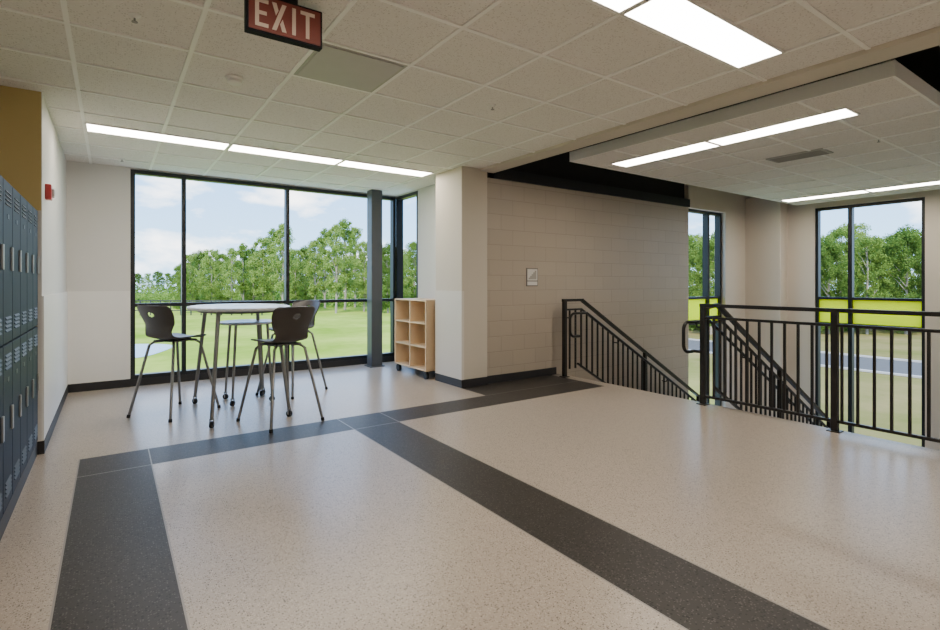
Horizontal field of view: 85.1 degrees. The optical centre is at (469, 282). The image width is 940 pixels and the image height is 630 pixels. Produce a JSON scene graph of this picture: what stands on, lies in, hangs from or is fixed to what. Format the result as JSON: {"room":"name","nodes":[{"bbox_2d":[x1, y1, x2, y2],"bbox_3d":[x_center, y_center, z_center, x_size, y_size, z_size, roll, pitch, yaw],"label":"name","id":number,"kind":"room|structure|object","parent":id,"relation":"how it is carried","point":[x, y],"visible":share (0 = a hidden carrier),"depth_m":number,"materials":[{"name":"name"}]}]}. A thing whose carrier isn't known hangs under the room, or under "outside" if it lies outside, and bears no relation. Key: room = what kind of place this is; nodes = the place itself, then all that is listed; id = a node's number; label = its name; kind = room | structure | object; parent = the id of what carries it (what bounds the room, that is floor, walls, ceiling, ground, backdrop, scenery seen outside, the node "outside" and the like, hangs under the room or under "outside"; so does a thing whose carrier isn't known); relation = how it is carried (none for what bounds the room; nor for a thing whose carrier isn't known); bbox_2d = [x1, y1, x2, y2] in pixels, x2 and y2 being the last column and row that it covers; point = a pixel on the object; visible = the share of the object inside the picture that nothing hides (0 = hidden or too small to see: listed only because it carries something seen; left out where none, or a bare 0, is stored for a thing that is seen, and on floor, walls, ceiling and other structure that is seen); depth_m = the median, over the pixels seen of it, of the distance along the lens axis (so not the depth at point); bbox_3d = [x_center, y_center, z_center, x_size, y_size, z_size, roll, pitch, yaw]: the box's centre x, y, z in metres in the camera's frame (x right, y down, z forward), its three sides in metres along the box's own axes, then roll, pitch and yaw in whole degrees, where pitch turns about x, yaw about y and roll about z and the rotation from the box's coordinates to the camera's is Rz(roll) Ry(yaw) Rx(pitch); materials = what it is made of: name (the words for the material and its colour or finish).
{"room":"school corridor","nodes":[
{"label":"school corridor","id":0,"kind":"room"},
{"bbox_2d":[0,85,40,326],"bbox_3d":[-3.501,-0.125,3.787,0.516,2.850,0.120,0,0,-35],"label":"wall","id":1,"kind":"structure","parent":0,"point":[20,109],"depth_m":3.82,"materials":[{"name":"yellow paint"}]},
{"bbox_2d":[37,92,66,441],"bbox_3d":[-4.119,-0.125,5.020,0.120,2.850,2.850,0,0,-35],"label":"wall","id":2,"kind":"structure","parent":0,"point":[52,216],"depth_m":4.38,"materials":[{"name":"grey paint"}]},
{"bbox_2d":[45,184,54,200],"bbox_3d":[-3.383,-0.730,4.125,0.059,0.120,0.100,0,0,-35],"label":"fire alarm","id":3,"kind":"object","parent":2,"relation":"attached to","point":[49,192],"visible":1,"depth_m":4.08,"materials":[{"name":"red plastic"}]},
{"bbox_2d":[37,385,67,454],"bbox_3d":[-4.016,1.250,4.970,0.042,0.100,2.650,0,0,-35],"label":"baseboard","id":4,"kind":"structure","parent":2,"relation":"attached to","point":[41,445],"depth_m":4.35,"materials":[{"name":"rubber"}]},
{"bbox_2d":[42,291,67,440],"bbox_3d":[-4.009,0.650,4.979,0.012,1.100,2.644,0,0,-35],"label":"wall panel","id":5,"kind":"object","parent":2,"relation":"attached to","point":[54,306],"depth_m":4.55,"materials":[{"name":"paint"}]},
{"bbox_2d":[67,161,394,290],"bbox_3d":[-3.037,0.025,7.397,4.380,3.150,0.200,0,0,-35],"label":"wall","id":6,"kind":"structure","parent":0,"point":[98,195],"depth_m":6.24,"materials":[{"name":"grey paint"}]},
{"bbox_2d":[68,291,129,383],"bbox_3d":[-4.509,0.650,6.236,0.613,1.100,0.012,0,0,-35],"label":"wall panel","id":7,"kind":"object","parent":6,"relation":"attached to","point":[98,321],"depth_m":6.22,"materials":[{"name":"paint"}]},
{"bbox_2d":[68,356,394,392],"bbox_3d":[-3.002,1.250,7.308,4.304,0.100,0.046,0,0,-35],"label":"baseboard","id":8,"kind":"structure","parent":6,"relation":"attached to","point":[102,385],"depth_m":6.80,"materials":[{"name":"rubber"}]},
{"bbox_2d":[130,169,395,379],"bbox_3d":[-2.778,-0.110,7.524,3.690,2.640,0.110,0,0,-35],"label":"window","id":9,"kind":"structure","parent":6,"relation":"in","point":[133,172],"depth_m":7.13,"materials":[{"name":"brown metal"}]},
{"bbox_2d":[395,184,435,298],"bbox_3d":[-0.703,0.025,7.917,0.160,3.150,2.030,0,0,-35],"label":"wall","id":10,"kind":"structure","parent":0,"point":[426,196],"depth_m":7.71,"materials":[{"name":"grey paint"}]},
{"bbox_2d":[396,191,417,297],"bbox_3d":[-0.975,-0.110,8.261,0.110,2.640,0.748,0,0,-35],"label":"window","id":11,"kind":"structure","parent":10,"relation":"in","point":[399,200],"depth_m":8.51,"materials":[{"name":"brown metal"}]},
{"bbox_2d":[0,361,939,629],"bbox_3d":[0.686,1.475,2.740,6.270,0.350,12.100,0,0,-35],"label":"floor","id":12,"kind":"structure","parent":0,"point":[549,502],"depth_m":2.89,"materials":[{"name":"beige stone"}]},
{"bbox_2d":[0,175,4,540],"bbox_3d":[-2.463,0.375,2.386,0.411,1.850,0.305,0,0,-35],"label":"locker","id":13,"kind":"object","parent":12,"relation":"on","point":[2,246],"visible":1,"depth_m":2.58,"materials":[{"name":"metal"}]},
{"bbox_2d":[0,178,13,535],"bbox_3d":[-2.638,0.375,2.636,0.411,1.850,0.305,0,0,-35],"label":"locker","id":14,"kind":"object","parent":12,"relation":"on","point":[8,407],"visible":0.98,"depth_m":2.73,"materials":[{"name":"metal"}]},
{"bbox_2d":[9,187,21,512],"bbox_3d":[-2.813,0.375,2.885,0.411,1.850,0.305,0,0,-35],"label":"locker","id":15,"kind":"object","parent":12,"relation":"on","point":[16,397],"visible":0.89,"depth_m":2.99,"materials":[{"name":"metal"}]},
{"bbox_2d":[18,195,27,493],"bbox_3d":[-2.988,0.375,3.135,0.411,1.850,0.305,0,0,-35],"label":"locker","id":16,"kind":"object","parent":12,"relation":"on","point":[23,202],"visible":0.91,"depth_m":3.23,"materials":[{"name":"metal"}]},
{"bbox_2d":[25,201,33,479],"bbox_3d":[-3.163,0.375,3.385,0.411,1.850,0.305,0,0,-35],"label":"locker","id":17,"kind":"object","parent":12,"relation":"on","point":[30,381],"visible":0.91,"depth_m":3.49,"materials":[{"name":"metal"}]},
{"bbox_2d":[30,207,38,465],"bbox_3d":[-3.338,0.375,3.635,0.411,1.850,0.305,0,0,-35],"label":"locker","id":18,"kind":"object","parent":12,"relation":"on","point":[35,212],"visible":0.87,"depth_m":3.75,"materials":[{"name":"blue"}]},
{"bbox_2d":[126,305,220,422],"bbox_3d":[-2.957,0.757,5.126,0.558,1.090,0.639,0,0,18],"label":"bar chair","id":19,"kind":"object","parent":12,"relation":"on","point":[160,326],"visible":1,"depth_m":4.93,"materials":[{"name":"grey plastic"}]},
{"bbox_2d":[187,303,291,427],"bbox_3d":[-2.360,0.766,5.246,0.948,1.066,1.346,0,0,-35],"label":"table","id":20,"kind":"object","parent":12,"relation":"on","point":[237,308],"visible":0.89,"depth_m":4.98,"materials":[{"name":"grey laminate"}]},
{"bbox_2d":[220,319,274,405],"bbox_3d":[-2.456,0.860,5.679,0.616,0.880,0.616,0,0,-35],"label":"table","id":21,"kind":"object","parent":12,"relation":"on","point":[240,322],"visible":0.84,"depth_m":5.62,"materials":[{"name":"grey metal"}]},
{"bbox_2d":[236,306,324,432],"bbox_3d":[-1.779,0.757,4.824,0.639,1.090,0.558,0,0,39],"label":"bar chair","id":22,"kind":"object","parent":12,"relation":"on","point":[287,329],"visible":1,"depth_m":4.69,"materials":[{"name":"black plastic"}]},
{"bbox_2d":[255,300,327,399],"bbox_3d":[-2.107,0.757,6.101,0.558,1.090,0.639,0,0,23],"label":"bar chair","id":23,"kind":"object","parent":12,"relation":"on","point":[316,303],"visible":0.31,"depth_m":6.21,"materials":[{"name":"black plastic"}]},
{"bbox_2d":[364,189,384,367],"bbox_3d":[-1.493,-0.072,8.016,0.240,2.744,0.240,0,0,-35],"label":"steel column","id":24,"kind":"structure","parent":12,"relation":"on","point":[374,197],"depth_m":7.95,"materials":[{"name":"grey metal"}]},
{"bbox_2d":[395,298,434,378],"bbox_3d":[-0.692,0.765,7.344,0.400,1.069,0.920,0,0,-35],"label":"bookshelf","id":25,"kind":"object","parent":12,"relation":"on","point":[414,317],"visible":0.76,"depth_m":7.28,"materials":[{"name":"brown wood"}]},
{"bbox_2d":[436,166,486,379],"bbox_3d":[-0.119,-0.125,6.707,0.393,2.850,0.620,0,0,-35],"label":"wall pier","id":26,"kind":"object","parent":12,"relation":"on","point":[461,192],"visible":0.57,"depth_m":6.49,"materials":[{"name":"beige paint"}]},
{"bbox_2d":[435,290,463,379],"bbox_3d":[-0.269,0.650,6.598,0.038,1.100,0.628,0,0,-35],"label":"wall panel","id":27,"kind":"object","parent":26,"relation":"attached to","point":[449,305],"depth_m":6.56,"materials":[{"name":"paint"}]},
{"bbox_2d":[435,367,555,387],"bbox_3d":[0.391,1.250,7.058,1.655,0.100,0.632,0,0,-35],"label":"baseboard","id":28,"kind":"object","parent":12,"relation":"on","point":[487,380],"visible":1,"depth_m":6.71,"materials":[{"name":"rubber"}]},
{"bbox_2d":[696,304,939,442],"bbox_3d":[3.330,0.761,4.308,0.100,1.078,2.990,0,0,-35],"label":"guardrail","id":29,"kind":"object","parent":12,"relation":"on","point":[834,324],"visible":1,"depth_m":4.52,"materials":[{"name":"brown metal"}]},
{"bbox_2d":[0,0,939,195],"bbox_3d":[0.174,-1.461,2.278,4.900,0.038,11.930,0,0,-35],"label":"ceiling","id":30,"kind":"structure","parent":0,"point":[555,72],"depth_m":3.53,"materials":[{"name":"tile"}]},
{"bbox_2d":[128,12,140,23],"bbox_3d":[-1.815,-1.431,2.770,0.060,0.040,0.060,0,0,-35],"label":"sprinkler","id":31,"kind":"object","parent":30,"relation":"attached to","point":[133,15],"visible":1,"depth_m":2.76,"materials":[{"name":"white"}]},
{"bbox_2d":[85,122,230,149],"bbox_3d":[-3.055,-1.443,5.070,1.210,0.014,0.300,0,0,-35],"label":"recessed light","id":32,"kind":"object","parent":30,"relation":"in","point":[90,127],"visible":1,"depth_m":5.03,"materials":[{"name":"white plastic"}]},
{"bbox_2d":[225,74,243,85],"bbox_3d":[-1.665,-1.427,3.620,0.120,0.045,0.120,0,0,-35],"label":"smoke detector","id":33,"kind":"object","parent":30,"relation":"attached to","point":[235,80],"visible":1,"depth_m":3.59,"materials":[{"name":"white"}]},
{"bbox_2d":[244,0,321,51],"bbox_3d":[-0.937,-1.337,2.590,0.374,0.225,0.052,0,0,-35],"label":"exit sign","id":34,"kind":"object","parent":30,"relation":"hanging from","point":[285,21],"visible":1,"depth_m":2.57,"materials":[{"name":"red plastic"}]},
{"bbox_2d":[227,143,343,164],"bbox_3d":[-2.056,-1.443,5.771,1.210,0.014,0.300,0,0,-35],"label":"recessed light","id":35,"kind":"object","parent":30,"relation":"in","point":[234,147],"visible":0.97,"depth_m":5.74,"materials":[{"name":"white plastic"}]},
{"bbox_2d":[294,42,406,92],"bbox_3d":[-0.816,-1.443,3.470,0.580,0.014,0.580,0,0,-35],"label":"ceiling panel","id":36,"kind":"object","parent":30,"relation":"in","point":[333,64],"visible":0.98,"depth_m":3.43,"materials":[{"name":"grey"}]},
{"bbox_2d":[336,160,432,176],"bbox_3d":[-1.057,-1.443,6.471,1.210,0.014,0.300,0,0,-35],"label":"recessed light","id":37,"kind":"object","parent":30,"relation":"in","point":[347,163],"visible":0.96,"depth_m":6.44,"materials":[{"name":"white"}]},
{"bbox_2d":[589,0,645,13],"bbox_3d":[0.388,-1.443,2.269,1.210,0.014,0.300,0,0,-35],"label":"recessed light","id":38,"kind":"object","parent":30,"relation":"in","point":[616,6],"visible":1,"depth_m":2.65,"materials":[{"name":"white"}]},
{"bbox_2d":[595,0,640,11],"bbox_3d":[0.388,-1.440,2.269,1.180,0.002,0.270,0,0,-35],"label":"diffuser","id":39,"kind":"object","parent":38,"relation":"attached to","point":[612,5],"depth_m":2.65,"materials":[{"name":"white"}]},
{"bbox_2d":[620,0,784,68],"bbox_3d":[1.387,-1.443,2.969,1.210,0.014,0.300,0,0,-35],"label":"recessed light","id":40,"kind":"object","parent":30,"relation":"in","point":[691,23],"visible":1,"depth_m":2.92,"materials":[{"name":"white plastic"}]},
{"bbox_2d":[487,136,683,197],"bbox_3d":[1.979,-1.930,8.020,4.550,1.140,0.140,0,0,-35],"label":"wall","id":41,"kind":"structure","parent":0,"point":[559,166],"depth_m":7.93,"materials":[{"name":"black paint"}]},
{"bbox_2d":[487,178,752,410],"bbox_3d":[2.944,1.400,8.647,6.850,7.800,0.220,0,0,-35],"label":"wall","id":42,"kind":"structure","parent":0,"point":[627,258],"depth_m":7.84,"materials":[{"name":"beige brick"}]},
{"bbox_2d":[526,268,537,285],"bbox_3d":[0.855,-0.080,7.037,0.210,0.250,0.018,0,0,-35],"label":"sign","id":43,"kind":"object","parent":42,"relation":"attached to","point":[531,273],"visible":1,"depth_m":7.03,"materials":[{"name":"grey"}]},
{"bbox_2d":[489,169,689,206],"bbox_3d":[2.100,-1.430,7.952,4.430,0.140,0.110,0,0,-35],"label":"trim","id":44,"kind":"structure","parent":42,"relation":"attached to","point":[509,175],"depth_m":7.61,"materials":[{"name":"black metal"}]},
{"bbox_2d":[689,209,720,405],"bbox_3d":[4.362,0.870,9.673,1.250,4.460,0.110,0,0,-35],"label":"window","id":45,"kind":"structure","parent":42,"relation":"in","point":[694,309],"depth_m":9.78,"materials":[{"name":"brown metal"}]},
{"bbox_2d":[480,26,939,172],"bbox_3d":[2.925,-1.910,2.692,0.220,0.980,9.450,0,0,-35],"label":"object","id":46,"kind":"structure","parent":42,"relation":"attached to","point":[929,38],"depth_m":3.82,"materials":[{"name":"beige paint"}]},
{"bbox_2d":[499,45,938,171],"bbox_3d":[3.037,-1.913,2.740,0.020,0.975,9.400,0,0,-35],"label":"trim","id":47,"kind":"structure","parent":42,"relation":"attached to","point":[938,45],"depth_m":3.93,"materials":[{"name":"paint"}]},
{"bbox_2d":[570,60,939,204],"bbox_3d":[4.520,-1.499,6.547,5.980,0.114,3.090,0,0,-35],"label":"ceiling","id":48,"kind":"structure","parent":0,"point":[896,107],"depth_m":5.36,"materials":[{"name":"tile"}]},
{"bbox_2d":[610,140,720,166],"bbox_3d":[2.164,-1.443,5.780,0.300,0.014,1.210,0,0,-35],"label":"recessed light","id":49,"kind":"object","parent":48,"relation":"in","point":[702,145],"visible":0.97,"depth_m":5.69,"materials":[{"name":"white"}]},
{"bbox_2d":[706,106,859,145],"bbox_3d":[2.864,-1.443,4.781,0.300,0.014,1.210,0,0,-35],"label":"recessed light","id":50,"kind":"object","parent":48,"relation":"in","point":[843,112],"visible":1,"depth_m":4.70,"materials":[{"name":"white plastic"}]},
{"bbox_2d":[766,148,833,162],"bbox_3d":[3.736,-1.440,5.820,0.300,0.020,0.580,0,0,-35],"label":"ceiling vent","id":51,"kind":"object","parent":48,"relation":"in","point":[816,152],"visible":1,"depth_m":5.77,"materials":[{"name":"grey"}]},
{"bbox_2d":[780,189,868,201],"bbox_3d":[5.875,-1.443,8.517,0.300,0.014,1.210,0,0,-35],"label":"recessed light","id":52,"kind":"object","parent":48,"relation":"in","point":[863,190],"visible":1,"depth_m":8.45,"materials":[{"name":"white"}]},
{"bbox_2d":[864,180,939,191],"bbox_3d":[6.575,-1.443,7.518,0.300,0.014,1.210,0,0,-35],"label":"recessed light","id":53,"kind":"object","parent":48,"relation":"in","point":[935,182],"visible":1,"depth_m":7.64,"materials":[{"name":"white"}]},
{"bbox_2d":[626,46,939,135],"bbox_3d":[5.686,-2.450,4.781,7.200,0.100,9.700,0,0,-35],"label":"deck","id":54,"kind":"object","parent":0,"point":[925,64],"depth_m":5.70,"materials":[{"name":"beige paint"}]},
{"bbox_2d":[745,189,939,449],"bbox_3d":[7.194,1.400,8.465,0.500,7.800,5.400,0,0,-35],"label":"wall","id":55,"kind":"structure","parent":0,"point":[779,236],"depth_m":9.84,"materials":[{"name":"beige paint"}]},
{"bbox_2d":[815,197,924,446],"bbox_3d":[6.986,0.850,8.996,0.110,4.500,1.590,0,0,-35],"label":"window","id":56,"kind":"structure","parent":55,"relation":"in","point":[850,302],"depth_m":9.15,"materials":[{"name":"brown metal"}]},
{"bbox_3d":[4.903,3.380,6.724,5.250,3.830,5.140,0,0,-35],"label":"floor","id":57,"kind":"structure","parent":0,"visible":0},
{"bbox_2d":[559,299,699,401],"bbox_3d":[2.682,1.670,8.019,3.399,2.896,0.168,0,0,-35],"label":"stair railing","id":58,"kind":"object","parent":57,"relation":"on","point":[644,362],"visible":0.76,"depth_m":7.61,"materials":[{"name":"brown metal"}]},
{"bbox_2d":[682,303,829,427],"bbox_3d":[3.734,1.670,6.412,3.521,2.896,0.144,0,0,-35],"label":"stair railing","id":59,"kind":"object","parent":57,"relation":"on","point":[778,376],"visible":0.58,"depth_m":6.08,"materials":[{"name":"brown metal"}]},
{"label":"outside","id":60,"kind":"structure","parent":0,"visible":0},
{"bbox_2d":[135,293,921,446],"bbox_3d":[-43.061,5.450,61.406,500.000,0.300,450.000,0,0,-35],"label":"ground","id":61,"kind":"structure","parent":60,"point":[343,332],"depth_m":39.61,"materials":[{"name":"green plant"}]},
{"bbox_2d":[135,273,144,294],"bbox_3d":[-135.002,0.531,208.100,4.908,9.682,4.749,0,0,-9],"label":"tree","id":62,"kind":"object","parent":61,"relation":"on","point":[138,276],"visible":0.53,"depth_m":207.71,"materials":[{"name":"green plant"}]},
{"bbox_2d":[141,273,153,293],"bbox_3d":[-108.248,0.940,171.930,4.077,8.726,3.776,0,0,23],"label":"tree","id":63,"kind":"object","parent":61,"relation":"on","point":[147,276],"visible":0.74,"depth_m":171.69,"materials":[{"name":"green plant"}]},
{"bbox_2d":[152,270,165,295],"bbox_3d":[-115.634,0.319,190.082,4.960,10.112,5.126,0,0,14],"label":"tree","id":64,"kind":"object","parent":61,"relation":"on","point":[158,275],"visible":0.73,"depth_m":189.82,"materials":[{"name":"green plant"}]},
{"bbox_2d":[163,273,172,290],"bbox_3d":[-122.744,0.498,208.131,4.321,9.612,4.708,0,0,37],"label":"tree","id":65,"kind":"object","parent":61,"relation":"on","point":[167,275],"visible":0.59,"depth_m":207.35,"materials":[{"name":"green plant"}]},
{"bbox_2d":[168,265,194,308],"bbox_3d":[-50.801,1.006,90.128,4.210,8.595,3.864,0,0,-30],"label":"tree","id":66,"kind":"object","parent":61,"relation":"on","point":[177,268],"visible":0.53,"depth_m":89.53,"materials":[{"name":"green plant"}]},
{"bbox_2d":[176,254,202,301],"bbox_3d":[-55.323,-0.269,100.903,5.207,11.145,4.823,0,0,18],"label":"tree","id":67,"kind":"object","parent":61,"relation":"on","point":[191,258],"visible":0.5,"depth_m":100.91,"materials":[{"name":"green plant"}]},
{"bbox_2d":[135,300,262,314],"bbox_3d":[-45.773,4.050,84.000,19.254,2.500,13.556,0,0,-35],"label":"fence","id":68,"kind":"object","parent":61,"relation":"on","point":[135,300],"visible":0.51,"depth_m":83.96,"materials":[{"name":"metal"}]},
{"bbox_2d":[190,249,210,301],"bbox_3d":[-59.226,-1.043,111.861,6.316,12.877,6.528,0,0,2],"label":"tree","id":69,"kind":"object","parent":61,"relation":"on","point":[197,262],"visible":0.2,"depth_m":111.10,"materials":[{"name":"green plant"}]},
{"bbox_2d":[195,249,226,301],"bbox_3d":[-47.927,-0.555,94.873,5.475,11.718,5.071,0,0,-1],"label":"tree","id":70,"kind":"object","parent":61,"relation":"on","point":[208,259],"visible":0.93,"depth_m":94.50,"materials":[{"name":"green plant"}]},
{"bbox_2d":[208,253,235,301],"bbox_3d":[-51.676,-0.554,107.085,5.740,11.717,5.268,0,0,31],"label":"tree","id":71,"kind":"object","parent":61,"relation":"on","point":[221,256],"visible":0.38,"depth_m":106.31,"materials":[{"name":"green plant"}]},
{"bbox_2d":[220,247,242,299],"bbox_3d":[-41.892,-0.476,89.988,4.248,11.560,3.620,0,0,0],"label":"tree","id":72,"kind":"object","parent":61,"relation":"on","point":[232,253],"visible":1,"depth_m":89.68,"materials":[{"name":"green plant"}]},
{"bbox_2d":[234,243,251,299],"bbox_3d":[-44.631,-1.400,100.969,3.930,13.410,3.735,0,0,-5],"label":"tree","id":73,"kind":"object","parent":61,"relation":"on","point":[244,287],"visible":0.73,"depth_m":100.74,"materials":[{"name":"green plant"}]},
{"bbox_2d":[241,247,267,299],"bbox_3d":[-47.244,-1.370,112.023,6.641,13.540,6.864,0,0,37],"label":"tree","id":74,"kind":"object","parent":61,"relation":"on","point":[247,297],"visible":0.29,"depth_m":111.29,"materials":[{"name":"green plant"}]},
{"bbox_2d":[245,236,278,300],"bbox_3d":[-38.453,-1.660,95.159,6.508,13.930,6.028,0,0,-40],"label":"tree","id":75,"kind":"object","parent":61,"relation":"on","point":[269,295],"visible":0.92,"depth_m":94.38,"materials":[{"name":"green plant"}]},
{"bbox_2d":[261,227,282,300],"bbox_3d":[-41.196,-3.189,107.190,4.732,16.990,4.980,0,0,-25],"label":"tree","id":76,"kind":"object","parent":61,"relation":"on","point":[272,237],"visible":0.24,"depth_m":106.61,"materials":[{"name":"green plant"}]},
{"bbox_2d":[266,223,298,299],"bbox_3d":[-32.910,-2.626,89.932,4.967,15.864,5.830,0,0,42],"label":"tree","id":77,"kind":"object","parent":61,"relation":"on","point":[279,285],"visible":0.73,"depth_m":89.71,"materials":[{"name":"green plant"}]},
{"bbox_2d":[290,249,308,303],"bbox_3d":[-34.275,-0.758,100.865,5.665,12.125,5.247,0,0,-45],"label":"tree","id":78,"kind":"object","parent":61,"relation":"on","point":[296,288],"visible":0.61,"depth_m":100.74,"materials":[{"name":"green plant"}]},
{"bbox_2d":[290,245,321,299],"bbox_3d":[-36.050,-1.479,112.148,6.976,13.761,6.749,0,0,-7],"label":"tree","id":79,"kind":"object","parent":61,"relation":"on","point":[303,247],"visible":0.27,"depth_m":110.88,"materials":[{"name":"green plant"}]},
{"bbox_2d":[303,240,324,299],"bbox_3d":[-28.755,-1.379,95.065,4.186,13.367,4.913,0,0,17],"label":"tree","id":80,"kind":"object","parent":61,"relation":"on","point":[313,289],"visible":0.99,"depth_m":94.56,"materials":[{"name":"green plant"}]},
{"bbox_2d":[315,227,334,307],"bbox_3d":[-30.320,-3.189,107.191,4.732,16.990,4.980,0,0,-22],"label":"tree","id":81,"kind":"object","parent":61,"relation":"on","point":[324,235],"visible":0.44,"depth_m":106.61,"materials":[{"name":"green plant"}]},
{"bbox_2d":[320,224,352,312],"bbox_3d":[-23.483,-2.540,90.028,5.767,15.691,4.913,0,0,-9],"label":"tree","id":82,"kind":"object","parent":61,"relation":"on","point":[336,229],"visible":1,"depth_m":89.64,"materials":[{"name":"green plant"}]},
{"bbox_2d":[333,217,357,309],"bbox_3d":[-24.509,-3.832,100.857,5.357,18.278,5.091,0,0,27],"label":"tree","id":83,"kind":"object","parent":61,"relation":"on","point":[346,233],"visible":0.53,"depth_m":100.76,"materials":[{"name":"green plant"}]},
{"bbox_2d":[343,227,366,306],"bbox_3d":[-25.076,-3.501,111.967,6.474,17.616,5.516,0,0,35],"label":"tree","id":84,"kind":"object","parent":61,"relation":"on","point":[356,230],"visible":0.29,"depth_m":111.83,"materials":[{"name":"green plant"}]},
{"bbox_2d":[348,241,366,311],"bbox_3d":[-19.742,-1.291,95.137,5.709,13.193,6.164,0,0,37],"label":"tree","id":85,"kind":"object","parent":61,"relation":"on","point":[362,282],"visible":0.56,"depth_m":94.40,"materials":[{"name":"green plant"}]},
{"bbox_2d":[382,242,406,312],"bbox_3d":[-14.622,-0.928,89.966,6.201,12.644,6.410,0,0,33],"label":"tree","id":86,"kind":"object","parent":61,"relation":"on","point":[386,249],"visible":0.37,"depth_m":88.90,"materials":[{"name":"green plant"}]},
{"bbox_2d":[389,249,413,297],"bbox_3d":[-13.728,-0.758,101.119,5.665,12.125,5.247,0,0,9],"label":"tree","id":87,"kind":"object","parent":61,"relation":"on","point":[409,280],"visible":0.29,"depth_m":100.81,"materials":[{"name":"green plant"}]},
{"bbox_2d":[403,241,415,297],"bbox_3d":[-12.256,-2.009,111.782,7.166,14.629,6.577,0,0,-28],"label":"tree","id":88,"kind":"object","parent":61,"relation":"on","point":[412,246],"visible":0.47,"depth_m":111.00,"materials":[{"name":"green plant"}]},
{"bbox_2d":[135,284,917,332],"bbox_3d":[-21.167,4.491,105.376,93.792,9.035,173.705,0,0,-35],"label":"undergrowth","id":89,"kind":"object","parent":61,"relation":"on","point":[164,296],"visible":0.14,"depth_m":118.18,"materials":[{"name":"green plant"}]},
{"bbox_2d":[689,237,694,325],"bbox_3d":[20.813,-0.048,53.156,5.639,10.857,5.483,0,0,6],"label":"tree","id":90,"kind":"object","parent":61,"relation":"on","point":[691,244],"visible":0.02,"depth_m":51.80,"materials":[{"name":"green plant"}]},
{"bbox_2d":[689,234,701,296],"bbox_3d":[25.503,-0.383,60.975,4.976,11.374,5.315,0,0,-42],"label":"tree","id":91,"kind":"object","parent":61,"relation":"on","point":[692,262],"visible":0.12,"depth_m":59.83,"materials":[{"name":"green plant"}]},
{"bbox_2d":[689,238,714,333],"bbox_3d":[24.943,0.311,52.899,4.666,9.984,4.368,0,0,-27],"label":"tree","id":92,"kind":"object","parent":61,"relation":"on","point":[712,241],"visible":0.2,"depth_m":52.70,"materials":[{"name":"green plant"}]},
{"bbox_2d":[689,233,714,292],"bbox_3d":[30.531,-0.638,69.055,5.192,11.884,5.417,0,0,-38],"label":"tree","id":93,"kind":"object","parent":61,"relation":"on","point":[699,237],"visible":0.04,"depth_m":68.50,"materials":[{"name":"green plant"}]},
{"bbox_2d":[694,232,714,293],"bbox_3d":[30.070,-0.800,60.917,6.253,12.383,6.432,0,0,14],"label":"tree","id":94,"kind":"object","parent":61,"relation":"on","point":[713,234],"visible":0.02,"depth_m":61.10,"materials":[{"name":"green plant"}]},
{"bbox_2d":[689,349,921,377],"bbox_3d":[53.137,5.230,-11.593,0.300,0.100,200.000,0,0,-35],"label":"kerb","id":95,"kind":"object","parent":61,"relation":"on","point":[845,368],"depth_m":29.82,"materials":[{"name":"grey concrete"}]},
{"bbox_2d":[689,339,921,362],"bbox_3d":[59.032,5.230,-7.459,0.300,0.100,200.000,0,0,-35],"label":"kerb","id":96,"kind":"object","parent":61,"relation":"on","point":[918,361],"depth_m":35.77,"materials":[{"name":"grey concrete"}]},
{"bbox_2d":[821,234,836,286],"bbox_3d":[46.356,-0.625,68.977,5.132,11.858,5.540,0,0,-34],"label":"tree","id":97,"kind":"object","parent":61,"relation":"on","point":[822,236],"visible":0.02,"depth_m":67.86,"materials":[{"name":"green plant"}]},
{"bbox_2d":[821,236,858,333],"bbox_3d":[37.038,0.234,52.828,5.342,10.284,5.194,0,0,45],"label":"tree","id":98,"kind":"object","parent":61,"relation":"on","point":[828,255],"visible":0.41,"depth_m":52.10,"materials":[{"name":"green plant"}]},
{"bbox_2d":[823,225,865,296],"bbox_3d":[44.324,-0.778,60.987,5.322,12.165,5.684,0,0,-23],"label":"tree","id":99,"kind":"object","parent":61,"relation":"on","point":[838,232],"visible":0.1,"depth_m":60.30,"materials":[{"name":"green plant"}]},
{"bbox_2d":[832,222,876,295],"bbox_3d":[51.910,-1.465,69.006,5.859,13.539,6.326,0,0,-27],"label":"tree","id":100,"kind":"object","parent":61,"relation":"on","point":[861,226],"visible":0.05,"depth_m":68.31,"materials":[{"name":"green plant"}]},
{"bbox_2d":[840,234,894,333],"bbox_3d":[41.200,0.139,52.990,4.519,10.330,4.827,0,0,-23],"label":"tree","id":101,"kind":"object","parent":61,"relation":"on","point":[874,255],"visible":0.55,"depth_m":52.53,"materials":[{"name":"green plant"}]},
{"bbox_2d":[855,238,908,297],"bbox_3d":[48.717,-0.046,60.872,5.481,10.853,5.637,0,0,-7],"label":"tree","id":102,"kind":"object","parent":61,"relation":"on","point":[899,281],"visible":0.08,"depth_m":60.05,"materials":[{"name":"green plant"}]},
{"bbox_2d":[871,224,921,333],"bbox_3d":[45.073,-0.387,52.814,5.830,11.545,5.997,0,0,-34],"label":"tree","id":103,"kind":"object","parent":61,"relation":"on","point":[913,238],"visible":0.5,"depth_m":52.48,"materials":[{"name":"green plant"}]},
{"bbox_2d":[902,244,921,294],"bbox_3d":[53.476,-0.031,61.158,5.227,10.669,4.797,0,0,-37],"label":"tree","id":104,"kind":"object","parent":61,"relation":"on","point":[916,272],"visible":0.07,"depth_m":61.07,"materials":[{"name":"green plant"}]},
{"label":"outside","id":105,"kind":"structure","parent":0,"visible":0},
{"bbox_2d":[135,344,171,357],"bbox_3d":[-28.542,5.285,38.611,10.851,0.030,10.800,0,0,-35],"label":"path","id":106,"kind":"structure","parent":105,"point":[140,349],"depth_m":40.60,"materials":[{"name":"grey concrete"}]},
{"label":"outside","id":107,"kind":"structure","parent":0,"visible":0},
{"bbox_2d":[689,340,921,375],"bbox_3d":[56.125,5.290,-9.497,7.000,0.020,200.000,0,0,-35],"label":"road","id":108,"kind":"structure","parent":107,"point":[901,367],"depth_m":33.59,"materials":[{"name":"grey asphalt"}]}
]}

